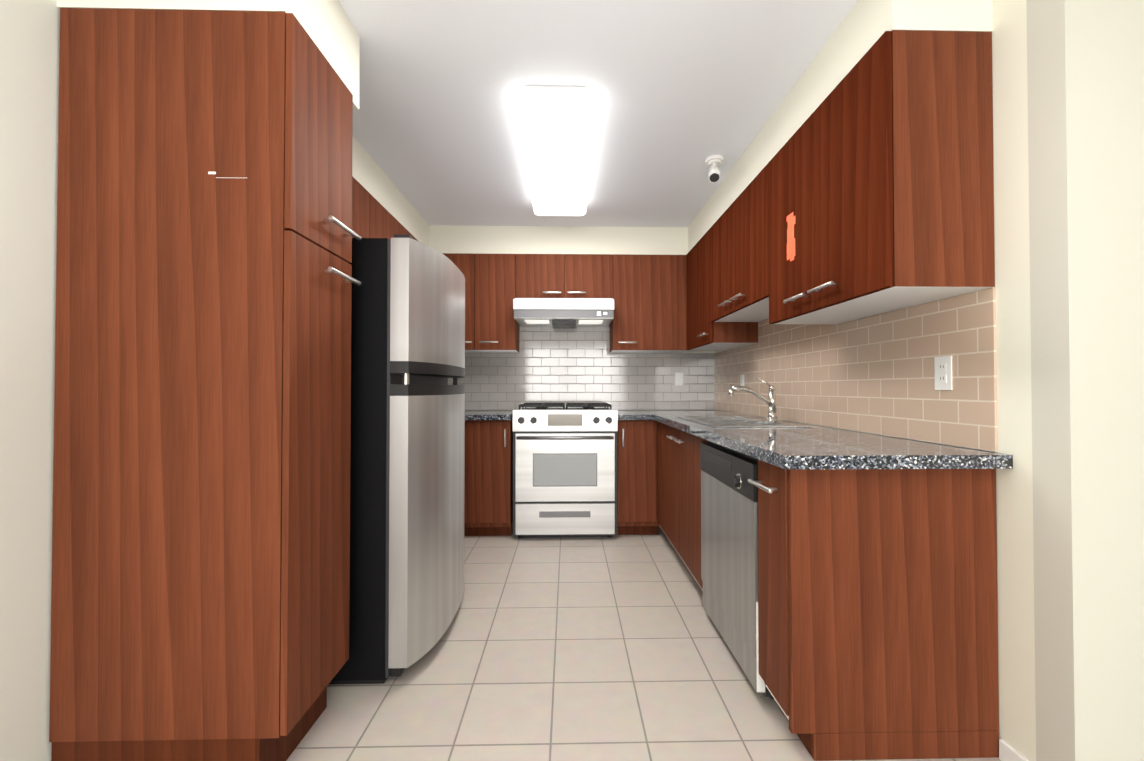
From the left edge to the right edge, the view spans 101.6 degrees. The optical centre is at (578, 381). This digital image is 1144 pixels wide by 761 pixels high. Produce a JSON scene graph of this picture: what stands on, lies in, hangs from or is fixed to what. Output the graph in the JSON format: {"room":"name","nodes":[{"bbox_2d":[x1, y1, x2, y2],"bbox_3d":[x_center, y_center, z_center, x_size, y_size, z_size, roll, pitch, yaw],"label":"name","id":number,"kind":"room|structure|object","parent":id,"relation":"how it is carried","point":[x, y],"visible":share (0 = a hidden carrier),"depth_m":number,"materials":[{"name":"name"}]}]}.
{"room":"kitchen","nodes":[
{"label":"kitchen","id":0,"kind":"room"},
{"bbox_2d":[0,0,59,760],"bbox_3d":[-1.450,-0.100,0.393,0.100,2.420,7.300,0,-1,-1],"label":"wall","id":1,"kind":"structure","parent":0,"point":[29,66],"depth_m":1.20,"materials":[{"name":"white paint"}]},
{"bbox_2d":[352,176,371,237],"bbox_3d":[-1.293,-0.861,2.161,0.288,0.390,0.856,0,-1,-1],"label":"upper cabinet","id":2,"kind":"object","parent":1,"relation":"attached to","point":[361,198],"depth_m":2.49,"materials":[{"name":"brown wood"}]},
{"bbox_2d":[372,196,407,239],"bbox_3d":[-1.309,-0.657,2.886,0.288,0.780,0.598,0,-1,-1],"label":"upper cabinet","id":3,"kind":"object","parent":1,"relation":"attached to","point":[372,217],"depth_m":2.79,"materials":[{"name":"brown wood"}]},
{"bbox_2d":[339,0,857,226],"bbox_3d":[1.124,-1.339,0.467,5.250,0.060,7.500,0,-1,-1],"label":"ceiling","id":4,"kind":"structure","parent":0,"point":[681,91],"depth_m":2.04,"materials":[{"name":"white paint"}]},
{"bbox_2d":[57,0,432,245],"bbox_3d":[-1.316,-1.141,2.668,0.270,0.278,2.786,0,-1,-1],"label":"soffit","id":5,"kind":"structure","parent":4,"relation":"attached to","point":[365,170],"depth_m":2.73,"materials":[{"name":"white paint"}]},
{"bbox_2d":[145,0,359,109],"bbox_3d":[-0.983,-1.156,1.511,0.342,0.278,0.458,0,-1,-1],"label":"soffit","id":6,"kind":"structure","parent":4,"relation":"attached to","point":[333,34],"depth_m":1.48,"materials":[{"name":"white paint"}]},
{"bbox_2d":[514,86,596,215],"bbox_3d":[-0.115,-1.232,2.685,0.372,0.094,1.308,0,-1,-1],"label":"ceiling light","id":7,"kind":"object","parent":4,"relation":"attached to","point":[556,126],"visible":1,"depth_m":2.34,"materials":[{"name":"frosted white acrylic diffuser"}]},
{"bbox_2d":[429,225,684,254],"bbox_3d":[-0.001,-1.149,3.946,2.415,0.228,0.290,0,-1,-1],"label":"soffit","id":8,"kind":"structure","parent":4,"relation":"attached to","point":[564,240],"depth_m":3.80,"materials":[{"name":"white paint"}]},
{"bbox_2d":[705,154,723,182],"bbox_3d":[0.783,-1.211,2.679,0.104,0.135,0.104,0,-1,-1],"label":"security camera","id":9,"kind":"object","parent":4,"relation":"attached to","point":[714,162],"visible":1,"depth_m":2.65,"materials":[{"name":"white plastic"}]},
{"bbox_2d":[685,0,992,254],"bbox_3d":[1.082,-1.166,2.620,0.310,0.228,2.399,0,-1,-1],"label":"soffit","id":10,"kind":"structure","parent":4,"relation":"attached to","point":[866,22],"depth_m":1.73,"materials":[{"name":"white paint"}]},
{"bbox_2d":[286,523,1000,760],"bbox_3d":[1.124,1.141,0.434,5.250,0.060,7.500,0,-1,-1],"label":"floor","id":11,"kind":"structure","parent":0,"point":[615,648],"depth_m":1.76,"materials":[{"name":"tile"}]},
{"bbox_2d":[49,8,361,760],"bbox_3d":[-1.083,0.054,1.445,0.665,2.140,0.365,0,-1,-1],"label":"pantry cabinet","id":12,"kind":"object","parent":11,"relation":"on","point":[200,586],"visible":1,"depth_m":1.27,"materials":[{"name":"brown wood"}]},
{"bbox_2d":[329,235,464,683],"bbox_3d":[-0.987,0.292,2.151,0.845,1.682,0.845,0,-1,-1],"label":"refrigerator","id":13,"kind":"object","parent":11,"relation":"on","point":[407,469],"visible":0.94,"depth_m":1.75,"materials":[{"name":"silver metal"}]},
{"bbox_2d":[464,419,512,535],"bbox_3d":[-0.697,0.720,3.725,0.389,0.870,0.628,0,-1,-1],"label":"base cabinet","id":14,"kind":"object","parent":11,"relation":"on","point":[488,501],"depth_m":3.41,"materials":[{"name":"brown wood"}]},
{"bbox_2d":[465,410,512,419],"bbox_3d":[-0.672,0.264,3.716,0.339,0.039,0.660,0,-1,-1],"label":"countertop","id":15,"kind":"structure","parent":14,"relation":"on","point":[469,414],"depth_m":3.41,"materials":[{"name":"grey stone"}]},
{"bbox_2d":[513,403,617,537],"bbox_3d":[-0.102,0.665,3.679,0.760,0.978,0.740,0,-1,-1],"label":"gas range","id":16,"kind":"object","parent":11,"relation":"on","point":[564,470],"visible":1,"depth_m":3.37,"materials":[{"name":"silver metal"}]},
{"bbox_2d":[617,420,658,534],"bbox_3d":[0.437,0.720,3.750,0.312,0.870,0.628,0,-1,-1],"label":"base cabinet","id":17,"kind":"object","parent":11,"relation":"on","point":[637,514],"depth_m":3.44,"materials":[{"name":"brown wood"}]},
{"bbox_2d":[618,410,648,419],"bbox_3d":[0.410,0.264,3.741,0.257,0.039,0.660,0,-1,-1],"label":"countertop","id":18,"kind":"structure","parent":17,"relation":"on","point":[622,414],"depth_m":3.41,"materials":[{"name":"grey stone"}]},
{"bbox_2d":[657,422,660,527],"bbox_3d":[0.900,0.714,3.335,0.631,0.870,0.215,0,-1,-1],"label":"base cabinet","id":19,"kind":"object","parent":11,"relation":"on","point":[658,423],"depth_m":3.36,"materials":[{"name":"brown wood"}]},
{"bbox_2d":[661,423,696,581],"bbox_3d":[0.913,0.707,2.777,0.631,0.870,0.973,0,-1,-1],"label":"base cabinet","id":20,"kind":"object","parent":11,"relation":"on","point":[678,447],"depth_m":2.73,"materials":[{"name":"brown wood"}]},
{"bbox_2d":[697,437,752,591],"bbox_3d":[0.931,0.696,1.959,0.631,0.870,0.700,0,-1,-1],"label":"base cabinet","id":21,"kind":"object","parent":11,"relation":"on","point":[699,581],"depth_m":2.34,"materials":[{"name":"brown wood"}]},
{"bbox_2d":[649,410,1012,468],"bbox_3d":[0.897,0.251,2.714,0.668,0.039,2.735,0,-1,-1],"label":"countertop","id":22,"kind":"structure","parent":21,"relation":"on","point":[817,447],"depth_m":1.52,"materials":[{"name":"grey stone"}]},
{"bbox_2d":[678,416,812,426],"bbox_3d":[0.908,0.321,2.691,0.482,0.196,0.804,0,-1,-1],"label":"double-bowl sink","id":23,"kind":"object","parent":22,"relation":"in","point":[732,421],"visible":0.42,"depth_m":2.68,"materials":[{"name":"silver metal"}]},
{"bbox_2d":[728,377,777,420],"bbox_3d":[0.992,0.097,2.656,0.285,0.249,0.060,0,-1,-1],"label":"faucet","id":24,"kind":"object","parent":22,"relation":"on","point":[770,401],"visible":1,"depth_m":2.64,"materials":[{"name":"silver metal"}]},
{"bbox_2d":[700,441,773,698],"bbox_3d":[0.893,0.709,1.958,0.624,0.845,0.659,0,-1,-1],"label":"built-in dishwasher","id":25,"kind":"object","parent":11,"relation":"on","point":[729,534],"visible":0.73,"depth_m":1.84,"materials":[{"name":"silver metal"}]},
{"bbox_2d":[753,459,998,760],"bbox_3d":[0.941,0.690,1.509,0.631,0.870,0.235,0,-1,-1],"label":"base cabinet","id":26,"kind":"object","parent":11,"relation":"on","point":[877,614],"depth_m":1.39,"materials":[{"name":"brown wood"}]},
{"bbox_2d":[681,350,714,352],"bbox_3d":[-0.141,-0.050,4.123,2.885,2.420,0.100,0,-1,-1],"label":"wall","id":27,"kind":"structure","parent":0,"point":[700,351],"depth_m":4.10,"materials":[{"name":"white paint"}]},
{"bbox_2d":[442,253,519,352],"bbox_3d":[-0.849,-0.643,3.909,0.680,0.780,0.308,0,-1,-1],"label":"upper cabinet","id":28,"kind":"object","parent":27,"relation":"attached to","point":[491,280],"depth_m":3.76,"materials":[{"name":"brown wood"}]},
{"bbox_2d":[518,254,613,298],"bbox_3d":[-0.116,-0.846,3.928,0.786,0.375,0.308,0,-1,-1],"label":"upper cabinet","id":29,"kind":"object","parent":27,"relation":"attached to","point":[539,275],"depth_m":3.77,"materials":[{"name":"brown wood"}]},
{"bbox_2d":[513,298,613,327],"bbox_3d":[-0.116,-0.553,3.825,0.776,0.208,0.490,0,-1,-1],"label":"under-cabinet range hood","id":30,"kind":"object","parent":29,"relation":"attached to","point":[566,312],"visible":1,"depth_m":3.59,"materials":[{"name":"silver metal"}]},
{"bbox_2d":[448,324,714,409],"bbox_3d":[-0.139,-0.148,4.070,2.684,1.014,0.008,0,-1,-1],"label":"backsplash","id":31,"kind":"structure","parent":27,"relation":"attached to","point":[551,364],"depth_m":4.07,"materials":[{"name":"tile"}]},
{"bbox_2d":[675,372,682,385],"bbox_3d":[0.883,-0.023,4.084,0.070,0.115,0.007,0,-1,-1],"label":"outlet","id":32,"kind":"object","parent":31,"relation":"attached to","point":[678,378],"visible":1,"depth_m":4.08,"materials":[{"name":"white plastic"}]},
{"bbox_2d":[610,254,681,352],"bbox_3d":[0.541,-0.643,3.940,0.529,0.780,0.308,0,-1,-1],"label":"upper cabinet","id":33,"kind":"object","parent":27,"relation":"attached to","point":[647,294],"depth_m":3.79,"materials":[{"name":"brown wood"}]},
{"bbox_2d":[715,0,1035,760],"bbox_3d":[1.284,-0.069,2.705,0.100,2.420,2.800,0,-1,-1],"label":"wall","id":34,"kind":"structure","parent":0,"point":[1016,626],"depth_m":1.35,"materials":[{"name":"white paint"}]},
{"bbox_2d":[686,233,757,349],"bbox_3d":[1.050,-0.649,3.477,0.328,0.780,0.640,0,-1,-1],"label":"upper cabinet","id":35,"kind":"object","parent":34,"relation":"attached to","point":[719,335],"depth_m":3.37,"materials":[{"name":"brown wood"}]},
{"bbox_2d":[706,170,765,325],"bbox_3d":[1.068,-0.729,2.704,0.328,0.640,0.909,0,-1,-1],"label":"upper cabinet","id":36,"kind":"object","parent":34,"relation":"attached to","point":[735,280],"depth_m":2.68,"materials":[{"name":"brown wood"}]},
{"bbox_2d":[714,287,996,451],"bbox_3d":[1.229,-0.089,2.752,0.008,0.637,2.687,0,-1,-1],"label":"backsplash","id":37,"kind":"structure","parent":34,"relation":"attached to","point":[874,374],"depth_m":1.90,"materials":[{"name":"tile"}]},
{"bbox_2d":[740,375,743,385],"bbox_3d":[1.205,0.005,3.432,0.008,0.114,0.070,0,-1,-1],"label":"electrical outlet","id":38,"kind":"object","parent":37,"relation":"attached to","point":[741,380],"visible":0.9,"depth_m":3.43,"materials":[{"name":"white plastic"}]},
{"bbox_2d":[934,356,952,389],"bbox_3d":[1.246,-0.029,1.595,0.008,0.114,0.070,0,-1,-1],"label":"electrical outlet","id":39,"kind":"object","parent":37,"relation":"attached to","point":[943,371],"visible":1,"depth_m":1.59,"materials":[{"name":"white plastic"}]},
{"bbox_2d":[762,30,994,323],"bbox_3d":[1.087,-0.671,1.831,0.328,0.780,0.836,0,-1,-1],"label":"upper cabinet","id":40,"kind":"object","parent":34,"relation":"attached to","point":[868,191],"depth_m":1.42,"materials":[{"name":"brown wood"}]},
{"bbox_2d":[999,739,1028,760],"bbox_3d":[1.155,1.043,-0.914,5.050,0.100,4.601,0,-1,-1],"label":"baseboard","id":41,"kind":"structure","parent":34,"relation":"attached to","point":[1007,752],"depth_m":1.36,"materials":[{"name":"white paint"}]},
{"bbox_2d":[1026,0,1143,760],"bbox_3d":[2.449,-0.088,1.281,2.365,2.420,0.100,0,-1,-1],"label":"wall","id":42,"kind":"structure","parent":0,"point":[1085,70],"depth_m":1.21,"materials":[{"name":"beige paint"}]}
]}

